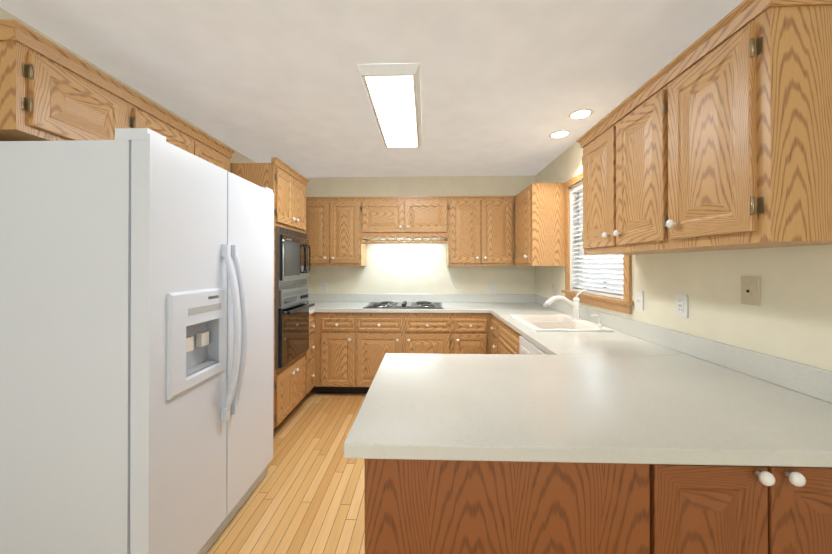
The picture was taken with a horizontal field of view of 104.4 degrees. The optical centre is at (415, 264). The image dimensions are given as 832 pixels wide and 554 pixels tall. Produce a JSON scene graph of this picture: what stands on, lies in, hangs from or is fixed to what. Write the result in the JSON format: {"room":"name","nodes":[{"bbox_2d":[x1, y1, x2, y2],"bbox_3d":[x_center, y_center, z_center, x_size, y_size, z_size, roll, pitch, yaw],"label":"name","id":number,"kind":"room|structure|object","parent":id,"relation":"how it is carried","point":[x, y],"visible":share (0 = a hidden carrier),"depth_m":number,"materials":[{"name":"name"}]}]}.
{"room":"kitchen","nodes":[
{"label":"kitchen","id":0,"kind":"room"},
{"bbox_2d":[0,8,254,162],"bbox_3d":[-1.843,0.131,0.415,0.120,2.440,7.130,0,0,2],"label":"wall","id":1,"kind":"structure","parent":0,"point":[237,157],"depth_m":1.90,"materials":[{"name":"paint"}]},
{"bbox_2d":[0,19,233,171],"bbox_3d":[-1.575,-0.684,1.816,0.323,0.380,1.324,0,0,2],"label":"upper cabinet","id":2,"kind":"object","parent":1,"relation":"attached to","point":[50,90],"visible":0.71,"depth_m":1.33,"materials":[{"name":"brown wood"}]},
{"bbox_2d":[206,387,365,553],"bbox_3d":[-0.229,1.411,0.360,3.710,0.120,7.730,0,0,2],"label":"floor","id":3,"kind":"structure","parent":0,"point":[307,495],"depth_m":1.90,"materials":[{"name":"brown wood"}]},
{"bbox_2d":[0,128,273,553],"bbox_3d":[-1.290,0.435,1.628,0.870,1.842,0.945,0,0,2],"label":"fridge","id":4,"kind":"object","parent":3,"relation":"on","point":[136,335],"visible":1,"depth_m":1.16,"materials":[{"name":"white metal"}]},
{"bbox_2d":[230,157,314,431],"bbox_3d":[-1.339,0.270,2.811,0.735,2.180,0.679,0,0,2],"label":"tall cabinet","id":5,"kind":"object","parent":3,"relation":"on","point":[285,182],"visible":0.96,"depth_m":2.65,"materials":[{"name":"brown wood"}]},
{"bbox_2d":[275,226,310,288],"bbox_3d":[-1.239,-0.055,2.795,0.482,0.486,0.599,0,0,2],"label":"microwave","id":6,"kind":"object","parent":5,"relation":"in","point":[292,247],"depth_m":2.69,"materials":[{"name":"black glass"}]},
{"bbox_2d":[275,285,314,369],"bbox_3d":[-1.246,0.502,2.793,0.548,0.620,0.599,0,0,2],"label":"oven","id":7,"kind":"object","parent":5,"relation":"in","point":[292,307],"depth_m":2.66,"materials":[{"name":"black glass"}]},
{"bbox_2d":[297,313,314,405],"bbox_3d":[-1.353,0.927,3.236,0.680,0.869,0.228,0,0,2],"label":"base cabinet","id":8,"kind":"object","parent":3,"relation":"on","point":[310,368],"visible":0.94,"depth_m":3.22,"materials":[{"name":"brown wood"}]},
{"bbox_2d":[314,312,357,393],"bbox_3d":[-0.833,0.929,3.631,0.435,0.868,0.626,0,0,2],"label":"base cabinet","id":9,"kind":"object","parent":3,"relation":"on","point":[351,349],"depth_m":3.32,"materials":[{"name":"brown wood"}]},
{"bbox_2d":[358,313,453,393],"bbox_3d":[-0.121,0.929,3.609,0.990,0.868,0.626,0,0,2],"label":"base cabinet","id":10,"kind":"object","parent":3,"relation":"on","point":[379,334],"depth_m":3.30,"materials":[{"name":"brown wood"}]},
{"bbox_2d":[454,313,489,353],"bbox_3d":[0.550,0.929,3.588,0.352,0.868,0.626,0,0,2],"label":"base cabinet","id":11,"kind":"object","parent":3,"relation":"on","point":[471,330],"depth_m":3.28,"materials":[{"name":"brown wood"}]},
{"bbox_2d":[490,313,491,353],"bbox_3d":[1.074,0.929,3.572,0.697,0.868,0.626,0,0,2],"label":"base cabinet","id":12,"kind":"object","parent":3,"relation":"on","point":[490,313],"depth_m":3.29,"materials":[{"name":"brown wood"}]},
{"bbox_2d":[308,294,485,312],"bbox_3d":[-0.464,0.423,3.616,2.430,0.135,0.634,0,0,2],"label":"countertop","id":13,"kind":"structure","parent":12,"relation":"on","point":[340,303],"depth_m":3.69,"materials":[{"name":"white laminate"}]},
{"bbox_2d":[363,301,442,308],"bbox_3d":[-0.128,0.433,3.572,0.825,0.040,0.480,0,0,2],"label":"cooktop","id":14,"kind":"object","parent":13,"relation":"in","point":[385,304],"depth_m":3.44,"materials":[{"name":"silver metal"}]},
{"bbox_2d":[482,289,831,466],"bbox_3d":[1.047,0.401,2.324,0.671,0.420,3.124,0,0,2],"label":"countertop","id":15,"kind":"structure","parent":12,"relation":"on","point":[732,405],"depth_m":1.18,"materials":[{"name":"white laminate"}]},
{"bbox_2d":[509,314,613,331],"bbox_3d":[1.070,0.523,2.494,0.515,0.180,0.690,0,0,2],"label":"sink","id":16,"kind":"object","parent":15,"relation":"in","point":[559,322],"depth_m":2.47,"materials":[{"name":"white ceramic"}]},
{"bbox_2d":[543,289,602,327],"bbox_3d":[1.174,0.311,2.411,0.315,0.244,0.400,0,0,2],"label":"faucet","id":17,"kind":"object","parent":15,"relation":"on","point":[576,319],"depth_m":2.55,"materials":[{"name":"white metal"}]},
{"bbox_2d":[490,314,520,353],"bbox_3d":[1.052,0.925,2.752,0.690,0.869,1.047,0,0,2],"label":"base cabinet","id":18,"kind":"object","parent":3,"relation":"on","point":[504,338],"visible":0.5,"depth_m":2.77,"materials":[{"name":"brown wood"}]},
{"bbox_2d":[519,336,547,354],"bbox_3d":[1.012,0.923,1.924,0.645,0.868,0.600,0,0,2],"label":"dishwasher","id":19,"kind":"object","parent":3,"relation":"on","point":[526,346],"visible":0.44,"depth_m":2.05,"materials":[{"name":"white plastic"}]},
{"bbox_2d":[365,459,831,553],"bbox_3d":[0.615,0.919,1.162,1.467,0.869,0.818,0,0,2],"label":"base cabinet","id":20,"kind":"object","parent":3,"relation":"on","point":[455,507],"visible":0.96,"depth_m":0.79,"materials":[{"name":"brown wood"}]},
{"bbox_2d":[343,349,689,464],"bbox_3d":[0.255,0.463,1.200,0.843,0.035,0.827,0,0,2],"label":"countertop","id":21,"kind":"structure","parent":20,"relation":"on","point":[594,386],"depth_m":0.94,"materials":[{"name":"white laminate"}]},
{"bbox_2d":[306,297,317,314],"bbox_3d":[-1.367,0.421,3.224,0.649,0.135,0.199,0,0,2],"label":"countertop","id":22,"kind":"structure","parent":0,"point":[313,309],"depth_m":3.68,"materials":[{"name":"white laminate"}]},
{"bbox_2d":[0,0,743,176],"bbox_3d":[-0.229,-1.149,0.370,3.350,0.120,7.370,0,0,2],"label":"ceiling","id":23,"kind":"structure","parent":0,"point":[507,87],"depth_m":1.74,"materials":[{"name":"paint"}]},
{"bbox_2d":[357,63,421,147],"bbox_3d":[-0.133,-1.056,2.295,0.339,0.049,1.115,0,0,2],"label":"ceiling light panel","id":24,"kind":"object","parent":23,"relation":"attached to","point":[393,93],"visible":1,"depth_m":2.03,"materials":[{"name":"white plastic"}]},
{"bbox_2d":[549,130,570,137],"bbox_3d":[1.186,-1.077,2.662,0.170,0.005,0.170,0,0,2],"label":"recessed light","id":25,"kind":"object","parent":23,"relation":"in","point":[559,133],"visible":1,"depth_m":2.65,"materials":[{"name":"white glass"}]},
{"bbox_2d":[568,108,593,118],"bbox_3d":[1.180,-1.078,2.311,0.170,0.005,0.170,0,0,2],"label":"recessed light","id":26,"kind":"object","parent":23,"relation":"in","point":[581,113],"visible":1,"depth_m":2.29,"materials":[{"name":"white glass"}]},
{"bbox_2d":[305,176,534,357],"bbox_3d":[-0.117,0.145,3.988,3.350,2.440,0.120,0,0,2],"label":"wall","id":27,"kind":"structure","parent":0,"point":[404,269],"depth_m":3.93,"materials":[{"name":"paint"}]},
{"bbox_2d":[321,283,326,291],"bbox_3d":[-1.124,0.278,3.951,0.072,0.116,0.010,0,0,2],"label":"electrical outlet","id":28,"kind":"object","parent":27,"relation":"attached to","point":[323,287],"visible":1,"depth_m":3.95,"materials":[{"name":"white plastic"}]},
{"bbox_2d":[305,197,368,265],"bbox_3d":[-0.959,-0.375,3.785,0.690,0.778,0.336,0,0,2],"label":"upper cabinet","id":29,"kind":"object","parent":27,"relation":"attached to","point":[333,224],"depth_m":3.62,"materials":[{"name":"brown wood"}]},
{"bbox_2d":[361,196,448,239],"bbox_3d":[-0.124,-0.550,3.760,0.980,0.428,0.336,0,0,2],"label":"upper cabinet","id":30,"kind":"object","parent":27,"relation":"attached to","point":[382,217],"depth_m":3.60,"materials":[{"name":"brown wood"}]},
{"bbox_2d":[445,196,514,265],"bbox_3d":[0.730,-0.375,3.733,0.730,0.778,0.336,0,0,2],"label":"upper cabinet","id":31,"kind":"object","parent":27,"relation":"attached to","point":[473,230],"depth_m":3.57,"materials":[{"name":"brown wood"}]},
{"bbox_2d":[489,283,495,292],"bbox_3d":[0.922,0.277,3.888,0.072,0.116,0.010,0,0,2],"label":"electrical outlet","id":32,"kind":"object","parent":27,"relation":"attached to","point":[492,290],"visible":1,"depth_m":3.89,"materials":[{"name":"white plastic"}]},
{"bbox_2d":[446,266,493,294],"bbox_3d":[0.646,0.027,3.854,0.576,0.649,0.089,0,0,2],"label":"cord","id":33,"kind":"object","parent":32,"relation":"attached to","point":[466,292],"visible":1,"depth_m":3.87,"materials":[{"name":"white plastic"}]},
{"bbox_2d":[535,142,831,370],"bbox_3d":[1.385,0.131,0.315,0.120,2.440,7.130,0,0,2],"label":"wall","id":34,"kind":"structure","parent":0,"point":[789,318],"depth_m":1.37,"materials":[{"name":"paint"}]},
{"bbox_2d":[514,183,564,265],"bbox_3d":[1.234,-0.376,3.449,0.370,0.778,0.873,0,0,2],"label":"upper cabinet","id":35,"kind":"object","parent":34,"relation":"attached to","point":[539,224],"visible":1,"depth_m":3.01,"materials":[{"name":"brown wood"}]},
{"bbox_2d":[561,172,633,313],"bbox_3d":[1.421,-0.226,2.532,0.145,1.085,0.986,0,0,2],"label":"window","id":36,"kind":"structure","parent":34,"relation":"in","point":[625,304],"depth_m":2.89,"materials":[{"name":"brown wood"}]},
{"bbox_2d":[572,183,622,298],"bbox_3d":[1.424,-0.229,2.531,0.050,0.922,0.780,0,0,2],"label":"window blinds","id":37,"kind":"object","parent":36,"relation":"attached to","point":[578,188],"visible":0.52,"depth_m":2.55,"materials":[{"name":"white plastic"}]},
{"bbox_2d":[635,290,643,309],"bbox_3d":[1.366,0.217,1.981,0.016,0.116,0.072,0,0,2],"label":"light switch","id":38,"kind":"object","parent":34,"relation":"attached to","point":[639,301],"visible":1,"depth_m":1.97,"materials":[{"name":"white plastic"}]},
{"bbox_2d":[676,294,687,317],"bbox_3d":[1.357,0.209,1.651,0.012,0.116,0.072,0,0,2],"label":"outlet","id":39,"kind":"object","parent":34,"relation":"attached to","point":[681,305],"visible":1,"depth_m":1.64,"materials":[{"name":"white plastic"}]},
{"bbox_2d":[576,0,831,254],"bbox_3d":[1.173,-0.432,1.481,0.370,0.735,1.167,0,0,2],"label":"upper cabinet","id":40,"kind":"object","parent":34,"relation":"attached to","point":[718,136],"visible":1,"depth_m":1.05,"materials":[{"name":"brown wood"}]},
{"bbox_2d":[741,276,759,305],"bbox_3d":[1.347,0.104,1.302,0.012,0.115,0.070,0,0,2],"label":"phone jack","id":41,"kind":"object","parent":34,"relation":"attached to","point":[750,290],"visible":1,"depth_m":1.30,"materials":[{"name":"beige plastic"}]},
{"label":"outside","id":42,"kind":"structure","parent":0,"visible":0},
{"bbox_2d":[583,255,622,289],"bbox_3d":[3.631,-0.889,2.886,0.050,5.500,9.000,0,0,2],"label":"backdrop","id":43,"kind":"structure","parent":42,"point":[602,271],"depth_m":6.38,"materials":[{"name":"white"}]}
]}

